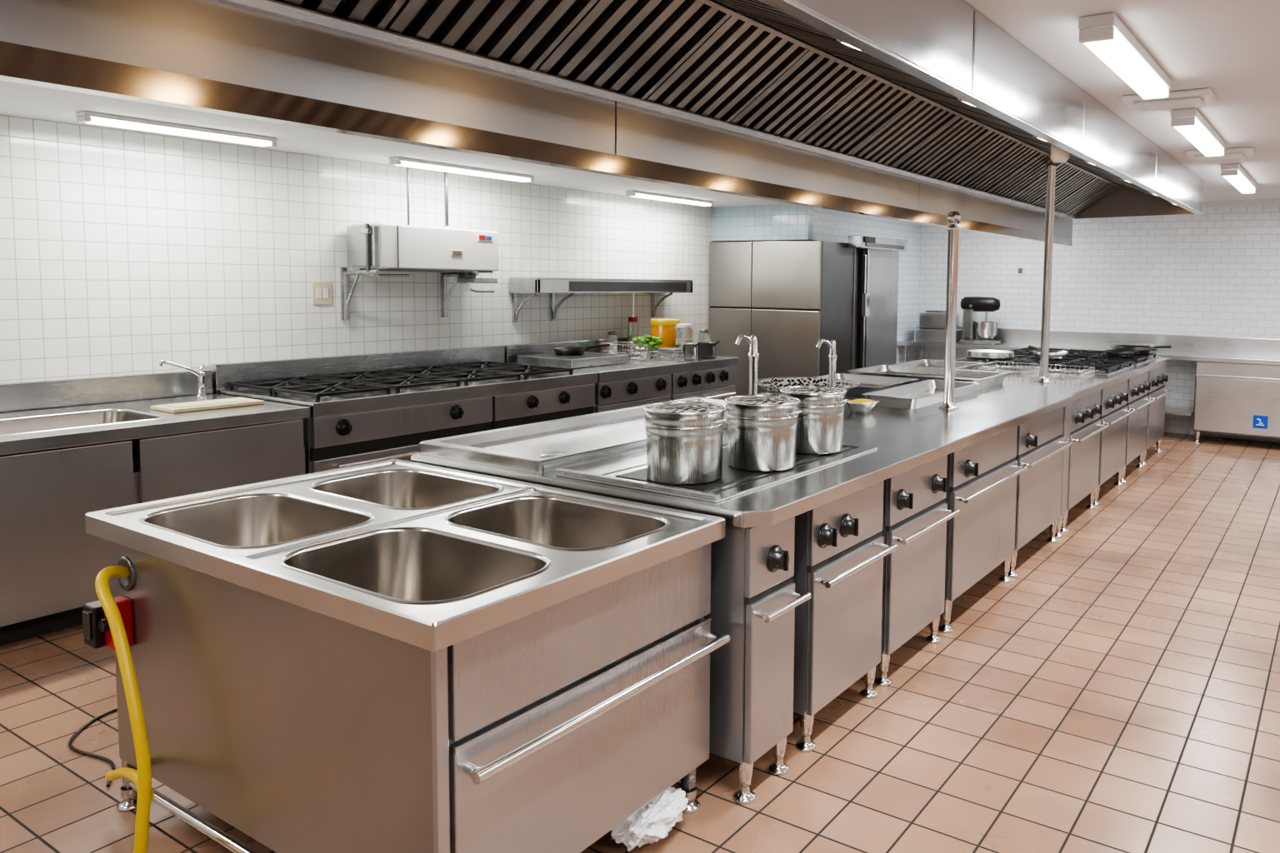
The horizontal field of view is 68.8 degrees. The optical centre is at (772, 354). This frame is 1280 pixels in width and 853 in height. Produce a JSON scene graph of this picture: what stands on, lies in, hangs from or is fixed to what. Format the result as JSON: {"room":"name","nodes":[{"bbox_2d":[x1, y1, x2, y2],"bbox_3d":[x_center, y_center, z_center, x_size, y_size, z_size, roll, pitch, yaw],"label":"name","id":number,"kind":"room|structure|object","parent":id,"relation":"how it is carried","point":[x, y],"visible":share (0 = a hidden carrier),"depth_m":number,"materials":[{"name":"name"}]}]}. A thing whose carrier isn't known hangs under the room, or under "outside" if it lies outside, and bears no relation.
{"room":"commercial kitchen","nodes":[
{"label":"commercial kitchen","id":0,"kind":"room"},
{"bbox_2d":[0,114,798,383],"bbox_3d":[-2.822,-0.154,6.624,0.100,2.393,11.620,4,5,32],"label":"wall","id":1,"kind":"structure","parent":0,"point":[122,252],"depth_m":5.82,"materials":[{"name":"white tile"}]},
{"bbox_2d":[0,369,214,436],"bbox_3d":[-4.080,0.681,4.402,0.185,1.040,2.630,4,5,32],"label":"backsplash","id":2,"kind":"structure","parent":1,"relation":"attached to","point":[59,393],"depth_m":4.93,"materials":[{"name":"metal"}]},
{"bbox_2d":[311,281,331,304],"bbox_3d":[-3.017,-0.411,6.176,0.016,0.150,0.135,4,5,32],"label":"light switch","id":3,"kind":"object","parent":1,"relation":"attached to","point":[321,291],"visible":1,"depth_m":6.17,"materials":[{"name":"beige plastic"}]},
{"bbox_2d":[202,345,504,429],"bbox_3d":[-2.787,0.523,6.460,0.185,1.070,2.200,4,5,32],"label":"backsplash","id":4,"kind":"structure","parent":1,"relation":"attached to","point":[222,374],"depth_m":6.14,"materials":[{"name":"metal"}]},
{"bbox_2d":[501,335,644,364],"bbox_3d":[-1.707,0.404,8.180,0.185,1.070,1.830,4,5,32],"label":"backsplash","id":5,"kind":"structure","parent":1,"relation":"attached to","point":[512,352],"depth_m":7.71,"materials":[{"name":"metal"}]},
{"bbox_2d":[508,277,692,322],"bbox_3d":[-1.478,-0.417,8.323,0.353,0.532,2.050,4,5,32],"label":"wall shelf","id":6,"kind":"object","parent":1,"relation":"attached to","point":[552,286],"visible":0.97,"depth_m":7.93,"materials":[{"name":"metal"}]},
{"bbox_2d":[340,166,498,320],"bbox_3d":[-2.496,-0.801,6.617,0.391,1.093,1.090,4,5,32],"label":"heater","id":7,"kind":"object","parent":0,"point":[463,254],"depth_m":6.44,"materials":[{"name":"white metal"}]},
{"bbox_2d":[0,432,1279,852],"bbox_3d":[1.080,1.284,4.935,8.650,0.100,12.740,4,5,32],"label":"floor","id":8,"kind":"structure","parent":0,"point":[1120,693],"depth_m":3.34,"materials":[{"name":"tile"}]},
{"bbox_2d":[68,708,117,787],"bbox_3d":[-2.178,1.310,3.291,0.496,0.010,0.724,2,5,20],"label":"cable","id":9,"kind":"object","parent":8,"relation":"on","point":[111,762],"visible":0.51,"depth_m":3.08,"materials":[{"name":"black plastic"}]},
{"bbox_2d":[95,565,154,852],"bbox_3d":[-1.887,0.996,2.504,0.303,0.771,0.442,-3,6,-40],"label":"gas hose","id":10,"kind":"object","parent":8,"relation":"on","point":[142,778],"visible":1,"depth_m":2.46,"materials":[{"name":"yellow rubber"}]},
{"bbox_2d":[0,394,309,646],"bbox_3d":[-3.571,0.781,4.089,0.950,0.904,2.630,4,5,32],"label":"sink counter","id":11,"kind":"object","parent":8,"relation":"on","point":[58,467],"depth_m":4.15,"materials":[{"name":"metal"}]},
{"bbox_2d":[157,360,207,398],"bbox_3d":[-3.279,0.137,5.147,0.066,0.230,0.294,2,5,14],"label":"sink faucet","id":12,"kind":"object","parent":11,"relation":"on","point":[200,375],"visible":1,"depth_m":5.23,"materials":[{"name":"silver metal"}]},
{"bbox_2d":[150,397,264,413],"bbox_3d":[-2.987,0.265,4.888,0.240,0.023,0.460,4,5,32],"label":"chopping board","id":13,"kind":"object","parent":11,"relation":"on","point":[236,402],"visible":1,"depth_m":4.82,"materials":[{"name":"beige plastic"}]},
{"bbox_2d":[85,459,729,852],"bbox_3d":[-1.070,0.924,2.745,1.584,0.900,1.034,4,5,32],"label":"sink","id":14,"kind":"object","parent":8,"relation":"on","point":[392,656],"visible":0.98,"depth_m":2.38,"materials":[{"name":"metal"}]},
{"bbox_2d":[82,595,133,650],"bbox_3d":[-1.921,0.773,2.660,0.135,0.140,0.081,4,5,32],"label":"switch box","id":15,"kind":"object","parent":14,"relation":"attached to","point":[97,632],"visible":0.73,"depth_m":2.64,"materials":[{"name":"red plastic"}]},
{"bbox_2d":[217,361,597,474],"bbox_3d":[-2.272,0.609,6.142,1.024,0.962,2.200,4,5,32],"label":"gas range","id":16,"kind":"object","parent":8,"relation":"on","point":[382,415],"visible":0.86,"depth_m":5.61,"materials":[{"name":"metal"}]},
{"bbox_2d":[610,787,688,851],"bbox_3d":[-0.353,1.310,2.645,0.191,0.144,0.288,4,5,32],"label":"plastic bag","id":17,"kind":"object","parent":8,"relation":"on","point":[653,822],"visible":0.66,"depth_m":2.58,"materials":[{"name":"white plastic"}]},
{"bbox_2d":[573,354,738,413],"bbox_3d":[-1.191,0.511,7.864,1.024,0.920,1.830,4,5,32],"label":"range","id":18,"kind":"object","parent":8,"relation":"on","point":[622,386],"visible":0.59,"depth_m":7.47,"materials":[{"name":"metal"}]},
{"bbox_2d":[516,351,629,368],"bbox_3d":[-1.606,0.038,7.458,0.600,0.072,0.660,4,5,32],"label":"griddle","id":19,"kind":"object","parent":18,"relation":"on","point":[587,359],"visible":0.82,"depth_m":7.25,"materials":[{"name":"metal"}]},
{"bbox_2d":[553,344,609,355],"bbox_3d":[-1.557,-0.041,7.485,0.441,0.080,0.260,1,4,-4],"label":"frying pan","id":20,"kind":"object","parent":19,"relation":"on","point":[558,351],"visible":1,"depth_m":7.41,"materials":[{"name":"black metal"}]},
{"bbox_2d":[607,331,617,354],"bbox_3d":[-1.427,-0.094,8.224,0.090,0.222,0.090,4,5,32],"label":"storage jar","id":21,"kind":"object","parent":18,"relation":"on","point":[612,337],"visible":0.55,"depth_m":8.19,"materials":[{"name":"clear glass"}]},
{"bbox_2d":[600,341,649,361],"bbox_3d":[-1.254,-0.027,7.883,0.305,0.141,0.285,4,5,32],"label":"wire basket","id":22,"kind":"object","parent":18,"relation":"on","point":[609,343],"visible":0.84,"depth_m":7.88,"materials":[{"name":"silver metal"}]},
{"bbox_2d":[627,317,638,354],"bbox_3d":[-1.283,-0.173,8.483,0.100,0.343,0.100,4,5,32],"label":"storage jar","id":23,"kind":"object","parent":18,"relation":"on","point":[632,325],"visible":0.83,"depth_m":8.44,"materials":[{"name":"clear glass"}]},
{"bbox_2d":[629,335,663,357],"bbox_3d":[-1.121,-0.078,8.223,0.310,0.200,0.310,4,5,32],"label":"vegetables","id":24,"kind":"object","parent":18,"relation":"on","point":[646,339],"visible":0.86,"depth_m":8.17,"materials":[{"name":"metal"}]},
{"bbox_2d":[630,350,677,364],"bbox_3d":[-0.980,0.025,7.655,0.255,0.081,0.305,4,5,32],"label":"wire basket","id":25,"kind":"object","parent":18,"relation":"on","point":[650,361],"visible":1,"depth_m":7.63,"materials":[{"name":"silver metal"}]},
{"bbox_2d":[650,318,679,348],"bbox_3d":[-0.997,-0.167,8.564,0.268,0.327,0.268,4,5,32],"label":"tub","id":26,"kind":"object","parent":18,"relation":"on","point":[664,328],"visible":0.61,"depth_m":8.45,"materials":[{"name":"orange plastic"}]},
{"bbox_2d":[655,347,684,361],"bbox_3d":[-0.874,-0.002,7.889,0.220,0.105,0.130,4,5,32],"label":"containers","id":27,"kind":"object","parent":18,"relation":"on","point":[680,354],"visible":0.73,"depth_m":7.84,"materials":[{"name":"metal"}]},
{"bbox_2d":[675,323,693,343],"bbox_3d":[-0.805,-0.136,8.422,0.160,0.293,0.160,4,5,32],"label":"storage jar","id":28,"kind":"object","parent":18,"relation":"on","point":[684,332],"visible":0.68,"depth_m":8.35,"materials":[{"name":"clear glass"}]},
{"bbox_2d":[675,342,700,359],"bbox_3d":[-0.715,-0.037,8.041,0.284,0.158,0.198,4,5,32],"label":"saucepan","id":29,"kind":"object","parent":18,"relation":"on","point":[689,349],"visible":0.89,"depth_m":7.98,"materials":[{"name":"metal"}]},
{"bbox_2d":[698,329,710,342],"bbox_3d":[-0.623,-0.110,8.451,0.110,0.242,0.110,4,5,32],"label":"storage jar","id":30,"kind":"object","parent":18,"relation":"on","point":[704,335],"visible":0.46,"depth_m":8.40,"materials":[{"name":"clear glass"}]},
{"bbox_2d":[697,340,719,358],"bbox_3d":[-0.553,-0.049,8.222,0.263,0.158,0.176,4,5,32],"label":"saucepan","id":31,"kind":"object","parent":18,"relation":"on","point":[706,349],"visible":0.98,"depth_m":8.18,"materials":[{"name":"metal"}]},
{"bbox_2d":[703,516,810,804],"bbox_3d":[-0.278,0.922,3.103,0.814,0.869,0.328,4,5,32],"label":"oven","id":32,"kind":"object","parent":8,"relation":"on","point":[754,599],"visible":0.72,"depth_m":2.84,"materials":[{"name":"metal"}]},
{"bbox_2d":[708,235,906,395],"bbox_3d":[0.459,-0.258,10.299,1.545,2.080,1.870,4,5,32],"label":"refrigerator","id":33,"kind":"object","parent":8,"relation":"on","point":[792,296],"visible":0.77,"depth_m":9.59,"materials":[{"name":"silver metal"}]},
{"bbox_2d":[792,480,897,752],"bbox_3d":[0.001,0.892,3.546,0.814,0.869,0.618,4,5,32],"label":"oven","id":34,"kind":"object","parent":8,"relation":"on","point":[839,553],"visible":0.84,"depth_m":3.24,"materials":[{"name":"metal"}]},
{"bbox_2d":[874,455,959,686],"bbox_3d":[0.341,0.854,4.087,0.814,0.869,0.658,4,5,32],"label":"oven","id":35,"kind":"object","parent":8,"relation":"on","point":[915,508],"visible":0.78,"depth_m":3.81,"materials":[{"name":"metal"}]},
{"bbox_2d":[938,426,1028,633],"bbox_3d":[0.778,0.806,4.784,0.814,0.869,0.946,4,5,32],"label":"oven","id":36,"kind":"object","parent":8,"relation":"on","point":[982,476],"visible":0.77,"depth_m":4.49,"materials":[{"name":"metal"}]},
{"bbox_2d":[1008,407,1073,577],"bbox_3d":[1.288,0.750,5.595,0.814,0.869,0.906,4,5,32],"label":"base cabinet","id":37,"kind":"object","parent":8,"relation":"on","point":[1041,445],"visible":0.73,"depth_m":5.33,"materials":[{"name":"metal"}]},
{"bbox_2d":[1055,404,1071,538],"bbox_3d":[1.572,0.718,6.054,0.708,0.869,0.140,4,5,32],"label":"cabinet end panel","id":38,"kind":"object","parent":8,"relation":"on","point":[1067,410],"visible":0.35,"depth_m":5.86,"materials":[{"name":"metal"}]},
{"bbox_2d":[1060,390,1109,532],"bbox_3d":[1.852,0.687,6.503,0.814,0.869,0.846,4,5,32],"label":"range oven","id":39,"kind":"object","parent":8,"relation":"on","point":[1086,427],"visible":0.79,"depth_m":6.25,"materials":[{"name":"metal"}]},
{"bbox_2d":[897,340,1279,443],"bbox_3d":[4.736,0.468,9.588,7.240,0.905,0.565,4,5,32],"label":"countertop","id":40,"kind":"structure","parent":8,"relation":"on","point":[1230,389],"depth_m":9.36,"materials":[{"name":"metal"}]},
{"bbox_2d":[914,310,962,343],"bbox_3d":[2.029,-0.345,11.241,0.480,0.380,0.400,4,5,32],"label":"food container","id":41,"kind":"object","parent":40,"relation":"on","point":[931,323],"visible":0.72,"depth_m":11.11,"materials":[{"name":"silver metal"}]},
{"bbox_2d":[959,296,1000,344],"bbox_3d":[2.471,-0.407,10.959,0.480,0.560,0.300,4,5,32],"label":"stand mixer","id":42,"kind":"object","parent":40,"relation":"on","point":[986,331],"visible":1,"depth_m":10.89,"materials":[{"name":"metal"}]},
{"bbox_2d":[1107,341,1156,352],"bbox_3d":[3.925,-0.078,10.069,0.499,0.085,0.499,4,5,32],"label":"steel mixing bowl","id":43,"kind":"object","parent":40,"relation":"on","point":[1112,345],"visible":0.42,"depth_m":10.17,"materials":[{"name":"silver metal"}]},
{"bbox_2d":[1252,415,1268,429],"bbox_3d":[4.871,0.673,9.201,0.130,0.130,0.009,4,5,32],"label":"sign","id":44,"kind":"object","parent":40,"relation":"attached to","point":[1259,422],"visible":1,"depth_m":9.20,"materials":[{"name":"blue plastic"}]},
{"bbox_2d":[1093,379,1134,505],"bbox_3d":[2.340,0.633,7.280,0.814,0.869,0.886,4,5,32],"label":"range oven","id":45,"kind":"object","parent":8,"relation":"on","point":[1114,398],"visible":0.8,"depth_m":7.01,"materials":[{"name":"metal"}]},
{"bbox_2d":[1120,371,1154,483],"bbox_3d":[2.829,0.579,8.058,0.814,0.869,0.846,4,5,32],"label":"range oven","id":46,"kind":"object","parent":8,"relation":"on","point":[1138,386],"visible":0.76,"depth_m":7.80,"materials":[{"name":"metal"}]},
{"bbox_2d":[1141,364,1172,465],"bbox_3d":[3.312,0.526,8.827,0.814,0.869,0.866,4,5,32],"label":"range oven","id":47,"kind":"object","parent":8,"relation":"on","point":[1157,377],"visible":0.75,"depth_m":8.57,"materials":[{"name":"metal"}]},
{"bbox_3d":[-0.583,0.836,4.151,0.720,0.869,1.700,4,5,32],"label":"base cabinet","id":48,"kind":"object","parent":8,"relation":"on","visible":0},
{"bbox_2d":[410,350,1169,528],"bbox_3d":[1.260,0.234,6.269,1.600,0.050,7.440,4,5,32],"label":"countertop","id":49,"kind":"structure","parent":48,"relation":"on","point":[905,440],"depth_m":3.85,"materials":[{"name":"metal"}]},
{"bbox_2d":[420,397,727,474],"bbox_3d":[-0.614,0.325,4.141,0.663,0.045,1.790,4,5,32],"label":"griddle plate","id":50,"kind":"object","parent":49,"relation":"on","point":[541,447],"visible":0.78,"depth_m":3.74,"materials":[{"name":"metal"}]},
{"bbox_2d":[555,434,877,502],"bbox_3d":[-0.158,0.393,3.495,0.680,0.024,1.145,4,5,32],"label":"hotplate","id":51,"kind":"object","parent":49,"relation":"on","point":[631,472],"visible":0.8,"depth_m":3.17,"materials":[{"name":"metal"}]},
{"bbox_2d":[642,401,727,484],"bbox_3d":[-0.297,0.295,3.129,0.285,0.247,0.285,-1,5,-19],"label":"pot","id":52,"kind":"object","parent":51,"relation":"on","point":[684,439],"visible":1,"depth_m":3.02,"materials":[{"name":"metal"}]},
{"bbox_2d":[724,395,802,471],"bbox_3d":[-0.037,0.281,3.355,0.276,0.247,0.276,-1,5,-19],"label":"pot","id":53,"kind":"object","parent":51,"relation":"on","point":[762,429],"visible":0.98,"depth_m":3.25,"materials":[{"name":"metal"}]},
{"bbox_2d":[778,385,849,454],"bbox_3d":[0.161,0.257,3.690,0.270,0.247,0.270,-1,5,-19],"label":"pot","id":54,"kind":"object","parent":51,"relation":"on","point":[820,423],"visible":0.85,"depth_m":3.58,"materials":[{"name":"metal"}]},
{"bbox_2d":[735,334,759,394],"bbox_3d":[-0.105,0.128,4.196,0.117,0.443,0.080,-2,5,-29],"label":"water tap","id":55,"kind":"object","parent":49,"relation":"on","point":[753,356],"visible":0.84,"depth_m":4.18,"materials":[{"name":"silver metal"}]},
{"bbox_2d":[757,377,859,395],"bbox_3d":[0.187,0.215,5.280,0.620,0.108,0.620,4,5,32],"label":"colander","id":56,"kind":"object","parent":49,"relation":"on","point":[772,386],"visible":0.32,"depth_m":5.47,"materials":[{"name":"metal"}]},
{"bbox_2d":[816,339,837,387],"bbox_3d":[0.280,0.123,4.583,0.118,0.403,0.080,2,5,19],"label":"water tap","id":57,"kind":"object","parent":49,"relation":"on","point":[832,357],"visible":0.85,"depth_m":4.55,"materials":[{"name":"silver metal"}]},
{"bbox_2d":[846,399,879,414],"bbox_3d":[0.476,0.270,4.877,0.179,0.070,0.179,4,5,32],"label":"bowl","id":58,"kind":"object","parent":49,"relation":"on","point":[856,406],"visible":0.93,"depth_m":4.82,"materials":[{"name":"metal"}]},
{"bbox_2d":[813,373,919,396],"bbox_3d":[0.537,0.194,5.904,0.610,0.063,0.650,4,5,32],"label":"tray","id":59,"kind":"object","parent":49,"relation":"on","point":[868,383],"visible":0.45,"depth_m":6.09,"materials":[{"name":"metal"}]},
{"bbox_2d":[861,380,979,409],"bbox_3d":[0.903,0.232,5.482,0.340,0.063,1.020,4,5,32],"label":"tray","id":60,"kind":"object","parent":49,"relation":"on","point":[924,393],"visible":0.88,"depth_m":5.47,"materials":[{"name":"metal"}]},
{"bbox_2d":[845,365,1008,390],"bbox_3d":[1.075,0.156,6.422,0.970,0.073,0.640,4,5,32],"label":"tray","id":61,"kind":"object","parent":49,"relation":"on","point":[986,379],"visible":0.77,"depth_m":6.53,"materials":[{"name":"metal"}]},
{"bbox_2d":[891,359,984,370],"bbox_3d":[1.288,0.105,7.183,0.520,0.063,0.720,4,5,32],"label":"tray","id":62,"kind":"object","parent":49,"relation":"on","point":[924,362],"visible":0.42,"depth_m":7.42,"materials":[{"name":"metal"}]},
{"bbox_2d":[938,211,960,409],"bbox_3d":[0.979,-0.241,5.046,0.109,1.078,0.109,4,5,32],"label":"post","id":63,"kind":"object","parent":49,"relation":"on","point":[953,217],"visible":1,"depth_m":5.02,"materials":[{"name":"silver metal"}]},
{"bbox_2d":[978,361,1039,376],"bbox_3d":[1.830,0.111,7.127,0.345,0.071,0.425,4,5,32],"label":"wire basket","id":64,"kind":"object","parent":49,"relation":"on","point":[1013,372],"visible":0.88,"depth_m":7.09,"materials":[{"name":"silver metal"}]},
{"bbox_2d":[955,355,1134,375],"bbox_3d":[2.295,0.072,7.849,1.300,0.054,1.000,4,5,32],"label":"gas hob","id":65,"kind":"object","parent":49,"relation":"in","point":[1107,367],"visible":0.65,"depth_m":7.62,"materials":[{"name":"metal"}]},
{"bbox_2d":[966,350,1014,359],"bbox_3d":[1.887,0.001,7.983,0.400,0.056,0.400,4,5,32],"label":"plates","id":66,"kind":"object","parent":65,"relation":"on","point":[980,354],"visible":1,"depth_m":7.85,"materials":[{"name":"ceramic"}]},
{"bbox_2d":[1028,345,1068,359],"bbox_3d":[2.374,-0.019,8.123,0.299,0.088,0.474,-3,6,-39],"label":"frying pan","id":67,"kind":"object","parent":65,"relation":"on","point":[1053,354],"visible":0.85,"depth_m":7.97,"materials":[{"name":"metal"}]},
{"bbox_2d":[1035,162,1057,382],"bbox_3d":[1.950,-0.578,6.531,0.119,1.545,0.119,4,5,32],"label":"support pole","id":68,"kind":"object","parent":49,"relation":"on","point":[1051,167],"visible":1,"depth_m":6.51,"materials":[{"name":"white metal"}]},
{"bbox_2d":[1030,364,1094,380],"bbox_3d":[2.177,0.133,6.910,0.365,0.071,0.425,4,5,32],"label":"wire basket","id":69,"kind":"object","parent":49,"relation":"on","point":[1075,377],"visible":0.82,"depth_m":6.85,"materials":[{"name":"silver metal"}]},
{"bbox_2d":[1010,347,1159,365],"bbox_3d":[2.932,0.002,8.864,1.300,0.054,1.100,4,5,32],"label":"gas hob","id":70,"kind":"object","parent":49,"relation":"in","point":[1137,360],"visible":0.61,"depth_m":8.61,"materials":[{"name":"metal"}]},
{"bbox_2d":[1105,348,1156,357],"bbox_3d":[3.241,-0.020,8.338,0.441,0.080,0.260,2,5,19],"label":"frying pan","id":71,"kind":"object","parent":70,"relation":"on","point":[1119,353],"visible":1,"depth_m":8.30,"materials":[{"name":"black metal"}]},
{"bbox_2d":[1115,345,1171,354],"bbox_3d":[3.499,-0.051,8.682,0.507,0.096,0.320,4,5,32],"label":"frying pan","id":72,"kind":"object","parent":70,"relation":"on","point":[1129,347],"visible":0.7,"depth_m":8.61,"materials":[{"name":"black metal"}]},
{"bbox_2d":[0,0,1279,207],"bbox_3d":[1.116,-1.269,4.736,8.650,0.237,12.740,4,5,32],"label":"ceiling","id":73,"kind":"structure","parent":0,"point":[1231,48],"depth_m":4.37,"materials":[{"name":"paint"}]},
{"bbox_2d":[75,110,277,147],"bbox_3d":[-3.160,-1.203,4.954,0.100,0.049,0.960,4,5,32],"label":"fluorescent light","id":74,"kind":"object","parent":73,"relation":"attached to","point":[91,117],"visible":1,"depth_m":4.87,"materials":[{"name":"white plastic"}]},
{"bbox_2d":[388,156,534,182],"bbox_3d":[-2.192,-1.318,6.609,0.100,0.049,1.200,4,5,32],"label":"fluorescent light","id":75,"kind":"object","parent":73,"relation":"attached to","point":[397,161],"visible":1,"depth_m":6.50,"materials":[{"name":"white plastic"}]},
{"bbox_2d":[0,0,1204,246],"bbox_3d":[0.740,-0.990,4.299,1.157,0.574,9.394,4,5,32],"label":"extraction hood","id":76,"kind":"object","parent":73,"relation":"attached to","point":[707,95],"visible":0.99,"depth_m":3.03,"materials":[{"name":"metal"}]},
{"bbox_2d":[625,190,713,206],"bbox_3d":[-0.943,-1.460,8.653,0.100,0.049,1.200,4,5,32],"label":"fluorescent light","id":77,"kind":"object","parent":73,"relation":"attached to","point":[633,193],"visible":1,"depth_m":8.55,"materials":[{"name":"white plastic"}]},
{"bbox_2d":[1078,12,1171,100],"bbox_3d":[1.419,-1.155,3.654,0.120,0.084,1.180,4,5,32],"label":"fluorescent light","id":78,"kind":"object","parent":73,"relation":"attached to","point":[1105,35],"visible":1,"depth_m":3.43,"materials":[{"name":"white plastic"}]},
{"bbox_2d":[1120,88,1217,111],"bbox_3d":[1.926,-1.230,4.478,0.400,0.049,0.240,4,5,32],"label":"air diffuser","id":79,"kind":"object","parent":73,"relation":"attached to","point":[1195,97],"depth_m":4.42,"materials":[{"name":"white metal"}]},
{"bbox_2d":[1170,108,1225,157],"bbox_3d":[2.489,-1.274,5.357,0.120,0.084,1.350,4,5,32],"label":"fluorescent light","id":80,"kind":"object","parent":73,"relation":"attached to","point":[1189,122],"visible":1,"depth_m":5.08,"materials":[{"name":"white plastic"}]},
{"bbox_2d":[1185,146,1254,160],"bbox_3d":[3.025,-1.352,6.227,0.400,0.049,0.240,4,5,32],"label":"air diffuser","id":81,"kind":"object","parent":73,"relation":"attached to","point":[1235,152],"depth_m":6.17,"materials":[{"name":"white metal"}]},
{"bbox_2d":[1220,163,1256,194],"bbox_3d":[3.818,-1.425,7.529,0.120,0.084,1.550,4,5,32],"label":"fluorescent light","id":82,"kind":"object","parent":73,"relation":"attached to","point":[1234,174],"visible":1,"depth_m":7.20,"materials":[{"name":"white plastic"}]},
{"bbox_2d":[711,204,813,241],"bbox_3d":[-0.116,-1.370,9.619,1.190,0.358,0.100,4,5,32],"label":"wall","id":83,"kind":"structure","parent":0,"point":[787,222],"depth_m":9.55,"materials":[{"name":"white tile"}]},
{"bbox_2d":[806,206,920,363],"bbox_3d":[1.085,-0.410,10.611,0.100,2.393,2.740,4,5,32],"label":"wall","id":84,"kind":"structure","parent":0,"point":[908,269],"depth_m":11.23,"materials":[{"name":"tile"}]},
{"bbox_2d":[916,205,1279,442],"bbox_3d":[4.958,-0.365,9.861,7.460,2.530,0.100,4,5,32],"label":"wall","id":85,"kind":"structure","parent":0,"point":[1216,272],"depth_m":10.29,"materials":[{"name":"tile"}]},
{"bbox_2d":[1016,266,1024,274],"bbox_3d":[2.961,-0.999,11.003,0.080,0.100,0.016,4,5,32],"label":"light switch","id":86,"kind":"object","parent":85,"relation":"attached to","point":[1020,271],"visible":1,"depth_m":10.99,"materials":[{"name":"white plastic"}]},
{"bbox_2d":[916,325,1279,356],"bbox_3d":[4.910,-0.067,9.814,7.240,0.232,0.055,4,5,32],"label":"countertop","id":87,"kind":"structure","parent":85,"relation":"attached to","point":[1181,343],"depth_m":10.20,"materials":[{"name":"metal"}]},
{"bbox_2d":[1203,199,1279,207],"bbox_3d":[4.944,-1.593,9.714,7.260,0.060,0.020,4,5,32],"label":"trim","id":88,"kind":"structure","parent":85,"relation":"attached to","point":[1273,202],"depth_m":9.70,"materials":[{"name":"white ceramic"}]}
]}

